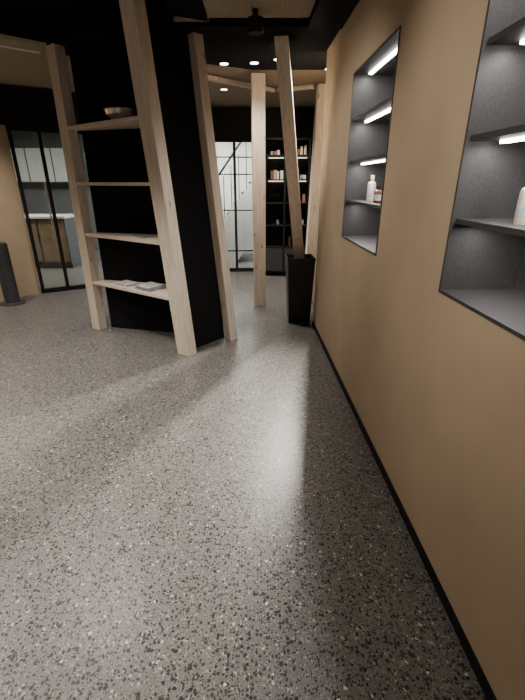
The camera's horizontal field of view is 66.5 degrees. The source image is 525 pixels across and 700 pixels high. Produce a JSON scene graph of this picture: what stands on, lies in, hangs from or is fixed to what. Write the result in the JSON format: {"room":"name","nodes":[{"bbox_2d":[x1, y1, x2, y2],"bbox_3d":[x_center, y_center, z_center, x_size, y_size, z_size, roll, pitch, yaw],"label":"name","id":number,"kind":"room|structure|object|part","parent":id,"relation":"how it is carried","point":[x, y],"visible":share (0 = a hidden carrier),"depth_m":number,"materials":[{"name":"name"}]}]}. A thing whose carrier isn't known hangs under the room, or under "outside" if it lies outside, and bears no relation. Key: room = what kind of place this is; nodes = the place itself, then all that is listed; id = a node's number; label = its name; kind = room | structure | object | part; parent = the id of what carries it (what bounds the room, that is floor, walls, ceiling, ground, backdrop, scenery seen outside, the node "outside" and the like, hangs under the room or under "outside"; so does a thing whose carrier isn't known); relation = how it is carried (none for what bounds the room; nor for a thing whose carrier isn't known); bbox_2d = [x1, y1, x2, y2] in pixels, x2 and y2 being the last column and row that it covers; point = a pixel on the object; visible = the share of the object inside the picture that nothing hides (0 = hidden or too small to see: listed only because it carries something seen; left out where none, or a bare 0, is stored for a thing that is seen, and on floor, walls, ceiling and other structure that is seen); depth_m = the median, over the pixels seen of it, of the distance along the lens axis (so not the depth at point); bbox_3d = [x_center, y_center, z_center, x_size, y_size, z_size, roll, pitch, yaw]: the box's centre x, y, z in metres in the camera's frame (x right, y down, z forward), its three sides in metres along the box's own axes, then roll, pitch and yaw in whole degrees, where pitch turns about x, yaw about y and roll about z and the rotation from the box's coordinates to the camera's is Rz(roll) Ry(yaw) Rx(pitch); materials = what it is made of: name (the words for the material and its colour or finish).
{"room":"store","nodes":[
{"label":"store","id":0,"kind":"room"},
{"bbox_2d":[0,125,40,299],"bbox_3d":[-4.301,-0.266,1.710,1.070,2.170,8.531,3,23,7],"label":"wall","id":1,"kind":"structure","parent":0,"point":[13,226],"depth_m":5.42,"materials":[{"name":"paint"}]},
{"bbox_2d":[0,85,314,137],"bbox_3d":[-2.813,-2.262,2.856,4.274,0.630,12.045,14,27,31],"label":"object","id":2,"kind":"structure","parent":1,"relation":"attached to","point":[19,106],"depth_m":6.32,"materials":[{"name":"black"}]},
{"bbox_2d":[0,0,83,13],"bbox_3d":[-2.480,-2.178,1.864,3.640,0.020,3.120,0,23,0],"label":"ceiling soffit","id":3,"kind":"structure","parent":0,"point":[31,6],"depth_m":3.11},
{"bbox_2d":[0,0,207,41],"bbox_3d":[-1.840,-2.094,1.910,4.920,0.210,3.160,0,23,0],"label":"ceiling","id":4,"kind":"structure","parent":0,"point":[84,16],"depth_m":3.12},
{"bbox_2d":[6,131,252,249],"bbox_3d":[-2.350,-3.655,9.256,9.300,2.600,0.100,0,23,0],"label":"wall","id":5,"kind":"structure","parent":0,"point":[35,195],"depth_m":9.14,"materials":[{"name":"white paint"}]},
{"bbox_2d":[10,147,86,182],"bbox_3d":[-5.100,-4.071,8.825,2.200,0.700,0.355,0,23,0],"label":"upper cabinet","id":6,"kind":"object","parent":5,"relation":"attached to","point":[29,160],"visible":0.6,"depth_m":8.66,"materials":[{"name":"paint"}]},
{"bbox_2d":[0,15,325,107],"bbox_3d":[-2.300,-2.610,2.973,9.400,0.280,12.900,0,23,0],"label":"ceiling","id":7,"kind":"structure","parent":0,"point":[18,68],"depth_m":4.62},
{"bbox_2d":[0,38,40,53],"bbox_3d":[-2.460,-2.403,3.011,1.425,0.050,0.060,-18,29,-37],"label":"timber beam","id":8,"kind":"structure","parent":7,"relation":"attached to","point":[5,43],"depth_m":3.33,"materials":[{"name":"brown wood"}]},
{"bbox_2d":[219,62,229,64],"bbox_3d":[-0.380,-2.836,3.963,0.110,0.006,0.110,0,23,0],"label":"recessed light","id":9,"kind":"object","parent":7,"relation":"in","point":[220,63],"visible":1,"depth_m":3.94,"materials":[{"name":"beige plastic"}]},
{"bbox_2d":[207,75,274,92],"bbox_3d":[-0.405,-3.103,4.626,1.459,0.045,0.060,-19,29,-38],"label":"timber beam","id":10,"kind":"structure","parent":7,"relation":"attached to","point":[211,78],"depth_m":4.66,"materials":[{"name":"brown wood"}]},
{"bbox_2d":[249,61,259,64],"bbox_3d":[-0.080,-2.824,3.935,0.110,0.006,0.110,0,23,0],"label":"recessed light","id":11,"kind":"object","parent":7,"relation":"in","point":[250,62],"visible":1,"depth_m":3.92,"materials":[{"name":"beige plastic"}]},
{"bbox_2d":[46,21,339,69],"bbox_3d":[0.170,-2.683,3.550,4.060,0.030,1.380,0,23,0],"label":"ceiling soffit","id":12,"kind":"structure","parent":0,"point":[230,42],"depth_m":3.35,"materials":[{"name":"black paint"}]},
{"bbox_2d":[0,250,486,699],"bbox_3d":[-2.300,-0.017,4.058,9.400,0.100,12.900,0,23,0],"label":"floor","id":13,"kind":"structure","parent":0,"point":[220,521],"depth_m":1.87,"materials":[{"name":"stone"}]},
{"bbox_2d":[0,242,25,306],"bbox_3d":[-3.360,-1.000,5.240,0.310,0.800,0.310,0,23,0],"label":"ashtray","id":14,"kind":"object","parent":13,"relation":"on","point":[8,283],"visible":1,"depth_m":5.22,"materials":[{"name":"grey metal"}]},
{"bbox_2d":[5,125,85,293],"bbox_3d":[-2.935,-1.907,5.635,0.731,2.170,0.060,-13,26,-28],"label":"frame","id":15,"kind":"object","parent":13,"relation":"on","point":[9,128],"visible":0.66,"depth_m":5.46,"materials":[{"name":"black metal"}]},
{"bbox_2d":[44,183,54,235],"bbox_3d":[-2.937,-1.929,5.519,0.020,0.700,0.020,-13,26,-28],"label":"handle","id":16,"kind":"object","parent":15,"relation":"attached to","point":[44,183],"visible":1,"depth_m":5.51,"materials":[{"name":"metal"}]},
{"bbox_2d":[24,214,81,267],"bbox_3d":[-4.600,-2.093,7.672,2.060,0.940,0.670,0,23,0],"label":"kitchen island","id":17,"kind":"object","parent":13,"relation":"on","point":[46,243],"depth_m":7.43,"materials":[{"name":"paint"}]},
{"bbox_2d":[46,0,196,356],"bbox_3d":[-1.198,-1.418,3.675,1.455,2.780,0.456,18,28,36],"label":"shelving","id":18,"kind":"object","parent":13,"relation":"on","point":[149,120],"visible":0.98,"depth_m":3.47,"materials":[{"name":"brown wood"}]},
{"bbox_3d":[-1.808,-1.441,3.969,0.147,2.595,0.103,14,27,30],"label":"post","id":19,"kind":"part","parent":18,"relation":"part of","materials":[{"name":"brown wood"}]},
{"bbox_3d":[-1.252,-1.956,3.485,1.077,0.028,0.362,17,28,34],"label":"shelf","id":20,"kind":"part","parent":18,"relation":"part of","materials":[{"name":"brown wood"}]},
{"bbox_3d":[-1.237,-1.524,3.670,1.103,0.028,0.365,16,27,33],"label":"shelf","id":21,"kind":"part","parent":18,"relation":"part of","materials":[{"name":"brown wood"}]},
{"bbox_2d":[103,107,136,118],"bbox_3d":[-1.195,-1.984,3.395,0.282,0.091,0.282,0,23,0],"label":"metal bowl","id":22,"kind":"object","parent":18,"relation":"on","point":[111,112],"visible":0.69,"depth_m":3.30,"materials":[{"name":"metal"}]},
{"bbox_3d":[-1.223,-1.092,3.855,1.129,0.028,0.367,15,27,32],"label":"shelf","id":23,"kind":"part","parent":18,"relation":"part of","materials":[{"name":"brown wood"}]},
{"bbox_2d":[115,280,138,286],"bbox_3d":[-1.371,-0.675,4.059,0.209,0.023,0.150,16,28,33],"label":"magazine stack","id":24,"kind":"object","parent":18,"relation":"on","point":[126,283],"visible":0.95,"depth_m":4.03,"materials":[{"name":"paper"}]},
{"bbox_3d":[-1.207,-0.642,4.047,1.157,0.028,0.369,15,27,31],"label":"shelf","id":25,"kind":"part","parent":18,"relation":"part of","materials":[{"name":"brown wood"}]},
{"bbox_2d":[131,234,157,238],"bbox_3d":[-1.097,-1.057,3.712,0.209,0.015,0.150,16,28,34],"label":"stack","id":26,"kind":"object","parent":18,"relation":"on","point":[145,236],"visible":1,"depth_m":3.69,"materials":[{"name":"paper"}]},
{"bbox_2d":[134,282,165,291],"bbox_3d":[-1.092,-0.617,3.898,0.242,0.039,0.226,16,27,33],"label":"magazine stack","id":27,"kind":"object","parent":18,"relation":"on","point":[148,286],"visible":1,"depth_m":3.86,"materials":[{"name":"paper"}]},
{"bbox_3d":[-0.815,-1.247,3.267,0.377,2.780,0.178,0,23,0],"label":"post","id":28,"kind":"part","parent":18,"relation":"part of","materials":[{"name":"brown wood"}]},
{"bbox_2d":[68,21,223,347],"bbox_3d":[-1.075,-1.465,4.033,1.349,2.590,1.328,0,23,0],"label":"column","id":29,"kind":"structure","parent":13,"relation":"on","point":[102,78],"depth_m":3.70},
{"bbox_2d":[188,32,236,340],"bbox_3d":[-0.432,-1.311,3.671,0.346,2.585,0.130,2,23,4],"label":"timber post","id":30,"kind":"object","parent":13,"relation":"on","point":[196,43],"visible":1,"depth_m":3.55,"materials":[{"name":"brown wood"}]},
{"bbox_2d":[215,138,252,271],"bbox_3d":[-0.465,-2.446,6.922,0.972,2.170,0.060,-1,23,-3],"label":"frame","id":31,"kind":"object","parent":13,"relation":"on","point":[233,140],"visible":0.3,"depth_m":6.76,"materials":[{"name":"black metal"}]},
{"bbox_2d":[219,142,252,262],"bbox_3d":[-0.087,-3.164,8.107,2.485,2.580,1.000,0,23,0],"label":"staircase","id":32,"kind":"structure","parent":13,"relation":"on","point":[244,218],"depth_m":7.84,"materials":[{"name":"white paint"}]},
{"bbox_3d":[-0.352,-3.066,7.628,1.855,2.390,0.040,0,23,0],"label":"railing","id":33,"kind":"part","parent":32,"relation":"part of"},
{"bbox_2d":[251,73,265,305],"bbox_3d":[-0.043,-1.794,4.827,0.164,2.585,0.111,-2,23,-5],"label":"timber post","id":34,"kind":"object","parent":13,"relation":"on","point":[257,79],"visible":1,"depth_m":4.72,"materials":[{"name":"brown wood"}]},
{"bbox_2d":[265,136,312,275],"bbox_3d":[0.763,-2.320,6.648,1.449,2.150,0.365,2,23,6],"label":"shelving","id":35,"kind":"object","parent":13,"relation":"on","point":[279,243],"visible":0.38,"depth_m":6.70,"materials":[{"name":"black metal"}]},
{"bbox_2d":[274,36,303,257],"bbox_3d":[0.338,-1.518,4.167,0.142,2.585,1.114,9,24,20],"label":"timber post","id":36,"kind":"object","parent":13,"relation":"on","point":[282,50],"visible":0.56,"depth_m":3.69,"materials":[{"name":"brown wood"}]},
{"bbox_2d":[285,254,315,322],"bbox_3d":[0.420,-0.704,4.605,0.317,0.745,0.317,0,23,0],"label":"waste bin","id":37,"kind":"object","parent":13,"relation":"on","point":[299,271],"visible":0.98,"depth_m":4.48,"materials":[{"name":"black plastic"}]},
{"bbox_2d":[305,84,324,301],"bbox_3d":[0.682,-1.933,5.159,0.183,2.585,0.494,7,24,17],"label":"timber post","id":38,"kind":"object","parent":13,"relation":"on","point":[315,177],"visible":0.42,"depth_m":5.04,"materials":[{"name":"beige wood"}]},
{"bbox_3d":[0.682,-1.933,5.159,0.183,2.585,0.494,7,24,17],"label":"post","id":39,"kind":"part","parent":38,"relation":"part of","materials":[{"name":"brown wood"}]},
{"bbox_2d":[202,0,315,21],"bbox_3d":[0.110,-1.966,1.746,1.020,0.040,2.740,0,23,0],"label":"ceiling panel","id":40,"kind":"object","parent":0,"point":[277,9],"depth_m":2.79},
{"bbox_2d":[248,8,262,35],"bbox_3d":[-0.050,-2.319,2.824,0.110,0.140,0.110,0,23,0],"label":"ceiling spotlight","id":41,"kind":"object","parent":40,"relation":"hanging from","point":[255,21],"depth_m":2.79,"materials":[{"name":"black metal"}]},
{"bbox_2d":[277,84,313,92],"bbox_3d":[0.410,-3.246,4.967,0.446,0.045,0.280,0,23,0],"label":"timber beam","id":42,"kind":"structure","parent":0,"point":[310,86],"depth_m":4.91,"materials":[{"name":"beige wood"}]},
{"bbox_2d":[308,0,359,28],"bbox_3d":[0.589,-1.245,0.140,0.497,0.049,6.235,0,23,0],"label":"bulkhead","id":43,"kind":"object","parent":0,"point":[325,14],"depth_m":2.75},
{"bbox_2d":[313,0,524,699],"bbox_3d":[0.880,-0.161,0.877,0.340,2.620,6.930,-1,23,-2],"label":"wall","id":44,"kind":"structure","parent":0,"point":[436,386],"depth_m":1.61,"materials":[{"name":"paint"}]},
{"bbox_2d":[342,25,400,255],"bbox_3d":[0.785,-1.208,2.506,0.304,1.075,0.890,-1,23,-2],"label":"display niche","id":45,"kind":"object","parent":44,"relation":"attached to","point":[374,80],"visible":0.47,"depth_m":2.80,"materials":[{"name":"grey"}]},
{"bbox_2d":[347,200,380,208],"bbox_3d":[0.787,-0.954,2.613,0.276,0.018,0.866,-1,23,-2],"label":"niche shelf","id":46,"kind":"object","parent":45,"relation":"attached to","point":[349,202],"depth_m":2.63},
{"bbox_2d":[349,153,385,163],"bbox_3d":[0.787,-1.199,2.511,0.276,0.018,0.866,-1,23,-2],"label":"niche shelf","id":47,"kind":"object","parent":45,"relation":"attached to","point":[377,159],"depth_m":2.60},
{"bbox_2d":[366,175,375,201],"bbox_3d":[0.741,-1.098,2.719,0.054,0.165,0.054,0,23,0],"label":"lotion bottle","id":48,"kind":"object","parent":45,"relation":"on","point":[371,188],"visible":0.94,"depth_m":2.70,"materials":[{"name":"beige plastic"}]},
{"bbox_2d":[353,96,391,121],"bbox_3d":[0.787,-1.443,2.408,0.276,0.018,0.866,-1,23,-2],"label":"niche shelf","id":49,"kind":"object","parent":45,"relation":"attached to","point":[380,112],"depth_m":2.50,"materials":[{"name":"grey"}]},
{"bbox_2d":[373,186,381,202],"bbox_3d":[0.730,-0.979,2.519,0.052,0.100,0.052,0,23,0],"label":"bottle","id":50,"kind":"object","parent":45,"relation":"on","point":[377,194],"visible":0.83,"depth_m":2.50,"materials":[{"name":"plastic"}]},
{"bbox_2d":[312,321,496,699],"bbox_3d":[0.705,1.030,1.367,0.010,0.045,6.930,-1,23,-2],"label":"baseboard","id":51,"kind":"structure","parent":44,"relation":"attached to","point":[485,686],"depth_m":1.69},
{"bbox_2d":[438,0,524,340],"bbox_3d":[0.850,-0.553,0.939,0.304,1.075,0.890,-1,23,-2],"label":"display niche","id":52,"kind":"object","parent":44,"relation":"attached to","point":[483,268],"visible":1,"depth_m":1.37,"materials":[{"name":"grey"}]},
{"bbox_2d":[456,218,524,236],"bbox_3d":[0.852,-0.299,1.046,0.276,0.018,0.866,-1,23,-2],"label":"niche shelf","id":53,"kind":"object","parent":52,"relation":"attached to","point":[502,225],"depth_m":1.29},
{"bbox_2d":[471,124,524,140],"bbox_3d":[0.852,-0.543,0.943,0.276,0.018,0.866,-1,23,-2],"label":"niche shelf","id":54,"kind":"object","parent":52,"relation":"attached to","point":[515,133],"depth_m":1.22,"materials":[{"name":"grey"}]},
{"bbox_2d":[488,17,524,45],"bbox_3d":[0.852,-0.788,0.841,0.276,0.018,0.866,-1,23,-2],"label":"niche shelf","id":55,"kind":"object","parent":52,"relation":"attached to","point":[514,34],"depth_m":1.18,"materials":[{"name":"grey"}]},
{"bbox_2d":[513,187,524,224],"bbox_3d":[0.794,-0.450,1.202,0.044,0.140,0.044,0,23,0],"label":"lotion bottle","id":56,"kind":"object","parent":52,"relation":"on","point":[519,218],"visible":1,"depth_m":1.20,"materials":[{"name":"beige plastic"}]}
]}

